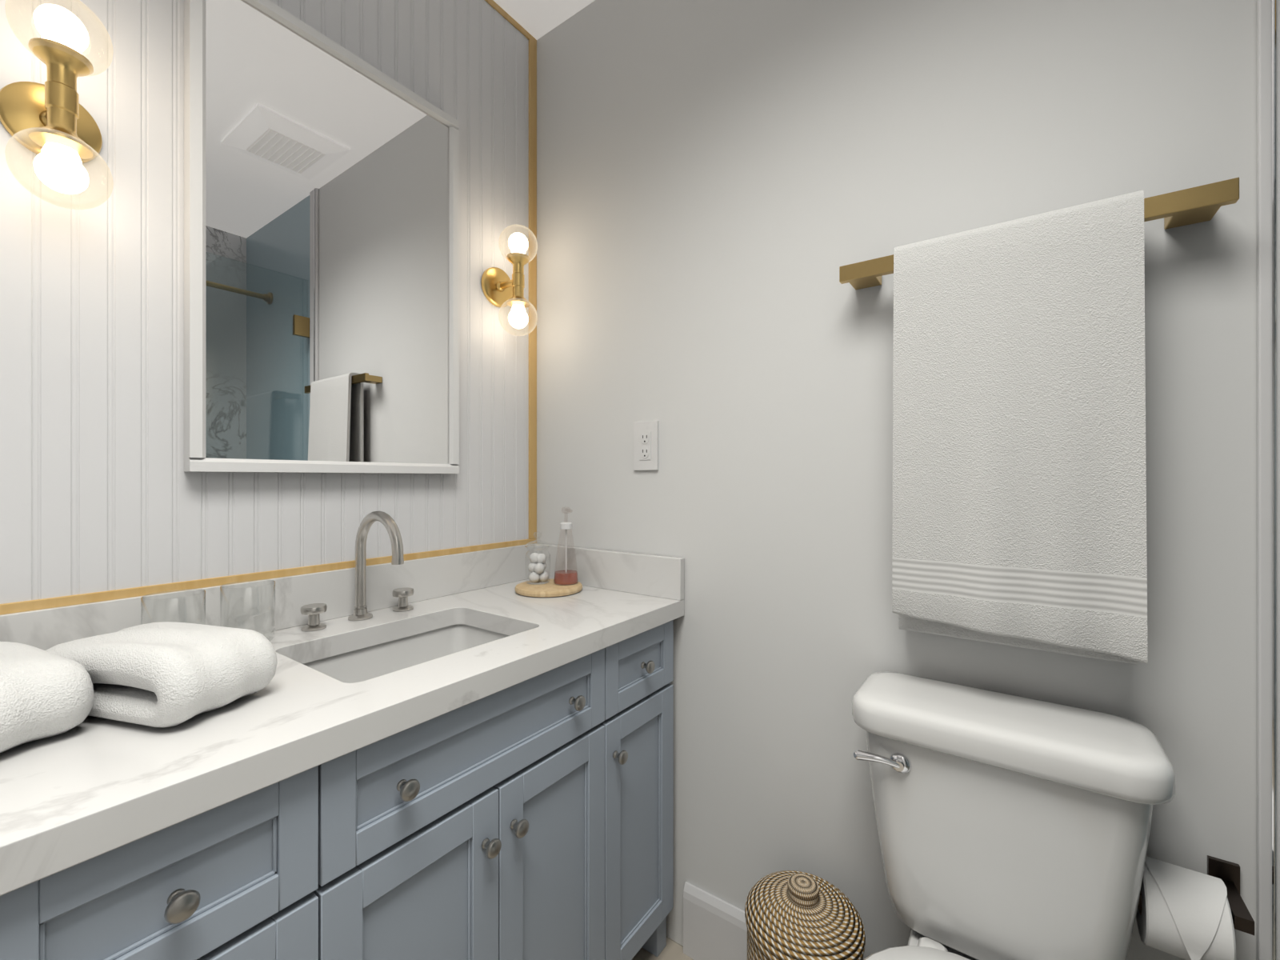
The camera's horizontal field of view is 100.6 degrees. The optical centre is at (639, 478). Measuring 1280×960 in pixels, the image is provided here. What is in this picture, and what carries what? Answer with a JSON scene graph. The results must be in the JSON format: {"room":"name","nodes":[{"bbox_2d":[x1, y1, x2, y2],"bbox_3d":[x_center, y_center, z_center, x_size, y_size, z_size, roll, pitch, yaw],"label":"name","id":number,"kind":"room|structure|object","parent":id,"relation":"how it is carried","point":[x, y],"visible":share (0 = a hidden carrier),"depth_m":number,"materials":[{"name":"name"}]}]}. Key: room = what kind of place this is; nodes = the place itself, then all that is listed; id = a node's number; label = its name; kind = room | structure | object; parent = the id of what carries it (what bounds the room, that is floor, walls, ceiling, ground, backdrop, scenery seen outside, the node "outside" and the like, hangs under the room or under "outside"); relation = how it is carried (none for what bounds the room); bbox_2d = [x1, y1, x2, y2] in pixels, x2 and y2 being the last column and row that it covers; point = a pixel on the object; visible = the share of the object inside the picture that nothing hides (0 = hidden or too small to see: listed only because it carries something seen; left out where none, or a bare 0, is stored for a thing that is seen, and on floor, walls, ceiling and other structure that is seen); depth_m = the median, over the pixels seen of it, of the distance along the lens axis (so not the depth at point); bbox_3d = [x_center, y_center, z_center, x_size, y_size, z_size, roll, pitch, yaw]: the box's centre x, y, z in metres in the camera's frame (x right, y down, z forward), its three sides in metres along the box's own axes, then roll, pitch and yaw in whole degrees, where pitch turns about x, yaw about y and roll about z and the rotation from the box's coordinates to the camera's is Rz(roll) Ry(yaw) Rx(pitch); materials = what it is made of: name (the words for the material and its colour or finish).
{"room":"bathroom","nodes":[
{"label":"bathroom","id":0,"kind":"room"},
{"bbox_2d":[493,0,595,39],"bbox_3d":[-0.078,-1.362,-0.057,2.550,0.060,2.650,0,0,35],"label":"ceiling","id":1,"kind":"structure","parent":0,"point":[538,18],"depth_m":1.52,"materials":[{"name":"white paint"}]},
{"bbox_2d":[632,936,693,959],"bbox_3d":[-0.078,1.188,-0.057,2.550,0.060,2.650,0,0,35],"label":"floor","id":2,"kind":"structure","parent":0,"point":[673,950],"depth_m":1.29,"materials":[{"name":"tile"}]},
{"bbox_2d":[0,511,684,959],"bbox_3d":[-0.510,0.612,0.890,0.542,1.091,1.404,0,0,35],"label":"vanity","id":3,"kind":"object","parent":2,"relation":"on","point":[438,759],"visible":0.98,"depth_m":0.80,"materials":[{"name":"blue paint"}]},
{"bbox_2d":[0,641,94,752],"bbox_3d":[-0.792,0.249,0.612,0.291,0.095,0.140,0,0,21],"label":"folded towel","id":4,"kind":"object","parent":3,"relation":"on","point":[43,694],"visible":1,"depth_m":0.59,"materials":[{"name":"white fabric"}]},
{"bbox_2d":[45,621,277,727],"bbox_3d":[-0.651,0.249,0.711,0.290,0.095,0.140,0,0,15],"label":"folded towel","id":5,"kind":"object","parent":3,"relation":"on","point":[164,674],"visible":0.92,"depth_m":0.65,"materials":[{"name":"white fabric"}]},
{"bbox_2d":[140,588,205,624],"bbox_3d":[-0.771,0.244,0.880,0.081,0.106,0.081,0,0,35],"label":"tumbler","id":6,"kind":"object","parent":3,"relation":"on","point":[142,598],"visible":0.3,"depth_m":0.86,"materials":[{"name":"clear glass"}]},
{"bbox_2d":[220,580,275,641],"bbox_3d":[-0.711,0.244,0.965,0.081,0.106,0.081,0,0,35],"label":"tumbler","id":7,"kind":"object","parent":3,"relation":"on","point":[261,630],"visible":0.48,"depth_m":0.98,"materials":[{"name":"clear glass"}]},
{"bbox_2d":[300,511,413,631],"bbox_3d":[-0.542,0.182,1.095,0.179,0.231,0.233,0,0,35],"label":"faucet","id":8,"kind":"object","parent":3,"relation":"on","point":[402,614],"depth_m":1.11,"materials":[{"name":"silver metal"}]},
{"bbox_2d":[303,624,508,683],"bbox_3d":[-0.419,0.423,1.002,0.347,0.168,0.456,0,0,35],"label":"sink","id":9,"kind":"object","parent":3,"relation":"in","point":[367,660],"depth_m":1.12,"materials":[{"name":"white ceramic"}]},
{"bbox_2d":[514,506,582,597],"bbox_3d":[-0.241,0.187,1.410,0.178,0.221,0.178,0,0,35],"label":"tray","id":10,"kind":"object","parent":3,"relation":"on","point":[565,582],"visible":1,"depth_m":1.41,"materials":[{"name":"brown wood"}]},
{"bbox_2d":[524,531,550,584],"bbox_3d":[-0.276,0.212,1.435,0.068,0.138,0.068,0,0,35],"label":"jar","id":11,"kind":"object","parent":10,"relation":"on","point":[538,565],"depth_m":1.42,"materials":[{"name":"clear glass"}]},
{"bbox_2d":[553,506,578,584],"bbox_3d":[-0.199,0.179,1.429,0.067,0.205,0.067,0,0,35],"label":"soap bottle","id":12,"kind":"object","parent":10,"relation":"on","point":[565,577],"depth_m":1.41,"materials":[{"name":"clear glass"}]},
{"bbox_2d":[744,870,865,959],"bbox_3d":[0.304,0.954,0.987,0.214,0.407,0.220,0,0,-4],"label":"basket","id":13,"kind":"object","parent":2,"relation":"on","point":[790,914],"visible":1,"depth_m":0.95,"materials":[{"name":"wicker"}]},
{"bbox_2d":[852,671,1175,959],"bbox_3d":[0.418,0.763,0.648,0.405,0.790,0.714,0,0,35],"label":"toilet","id":14,"kind":"object","parent":2,"relation":"on","point":[1010,826],"visible":1,"depth_m":0.79,"materials":[{"name":"white ceramic"}]},
{"bbox_2d":[536,0,1256,959],"bbox_3d":[0.334,-0.087,1.215,1.545,2.490,0.100,0,0,35],"label":"wall","id":15,"kind":"structure","parent":0,"point":[708,171],"depth_m":1.10,"materials":[{"name":"white paint"}]},
{"bbox_2d":[633,420,658,470],"bbox_3d":[0.015,-0.084,1.375,0.074,0.125,0.009,0,0,35],"label":"outlet","id":16,"kind":"object","parent":15,"relation":"attached to","point":[646,434],"visible":1,"depth_m":1.37,"materials":[{"name":"white plastic"}]},
{"bbox_2d":[683,881,747,959],"bbox_3d":[0.493,1.075,1.030,0.942,0.165,0.016,0,0,35],"label":"baseboard","id":17,"kind":"structure","parent":15,"relation":"attached to","point":[714,929],"depth_m":1.25,"materials":[{"name":"white"}]},
{"bbox_2d":[839,177,1239,664],"bbox_3d":[0.607,-0.069,0.885,0.526,0.706,0.120,0,0,35],"label":"towel rail","id":18,"kind":"object","parent":15,"relation":"hanging from","point":[1019,465],"visible":1,"depth_m":0.83,"materials":[{"name":"white fabric"}]},
{"bbox_2d":[892,190,1147,664],"bbox_3d":[0.599,-0.069,0.872,0.330,0.706,0.089,0,0,35],"label":"hanging towel","id":19,"kind":"object","parent":18,"relation":"hanging from","point":[1019,465],"depth_m":0.84,"materials":[{"name":"white fabric"}]},
{"bbox_2d":[1136,855,1254,959],"bbox_3d":[0.778,0.609,0.751,0.124,0.111,0.138,0,0,35],"label":"toilet paper holder","id":20,"kind":"object","parent":15,"relation":"attached to","point":[1183,913],"depth_m":0.72,"materials":[{"name":"white paper"}]},
{"bbox_2d":[1256,0,1279,959],"bbox_3d":[0.905,-0.087,0.737,0.065,2.490,0.016,0,0,35],"label":"trim","id":21,"kind":"structure","parent":15,"relation":"attached to","point":[1268,11],"depth_m":0.75,"materials":[{"name":"white paint"}]},
{"bbox_3d":[-1.075,-0.087,0.654,0.100,2.490,2.650,0,0,35],"label":"wall","id":22,"kind":"structure","parent":0,"visible":0},
{"bbox_2d":[0,0,528,603],"bbox_3d":[-1.039,-0.567,0.609,0.010,1.495,2.420,0,0,35],"label":"wall","id":23,"kind":"structure","parent":22,"relation":"attached to","point":[97,494],"depth_m":0.91,"materials":[{"name":"white paint"}]},
{"bbox_2d":[0,0,113,209],"bbox_3d":[-0.835,-0.536,0.765,0.140,0.296,0.109,0,0,35],"label":"sconce","id":24,"kind":"object","parent":23,"relation":"attached to","point":[49,119],"visible":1,"depth_m":0.75,"materials":[{"name":"gold metal"}]},
{"bbox_2d":[184,0,459,473],"bbox_3d":[-0.631,-0.461,1.144,0.033,0.898,0.540,0,0,35],"label":"mirror","id":25,"kind":"object","parent":23,"relation":"attached to","point":[322,190],"visible":1,"depth_m":1.07,"materials":[{"name":"white mirror"}]},
{"bbox_2d":[480,224,537,335],"bbox_3d":[-0.345,-0.536,1.453,0.140,0.296,0.109,0,0,35],"label":"sconce","id":26,"kind":"object","parent":23,"relation":"attached to","point":[498,289],"visible":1,"depth_m":1.43,"materials":[{"name":"gold metal"}]},
{"bbox_2d":[0,0,536,615],"bbox_3d":[-1.029,-0.567,0.620,0.014,1.528,2.450,0,0,35],"label":"trim","id":27,"kind":"structure","parent":22,"relation":"attached to","point":[76,599],"depth_m":1.54,"materials":[{"name":"gold metal"}]}
]}

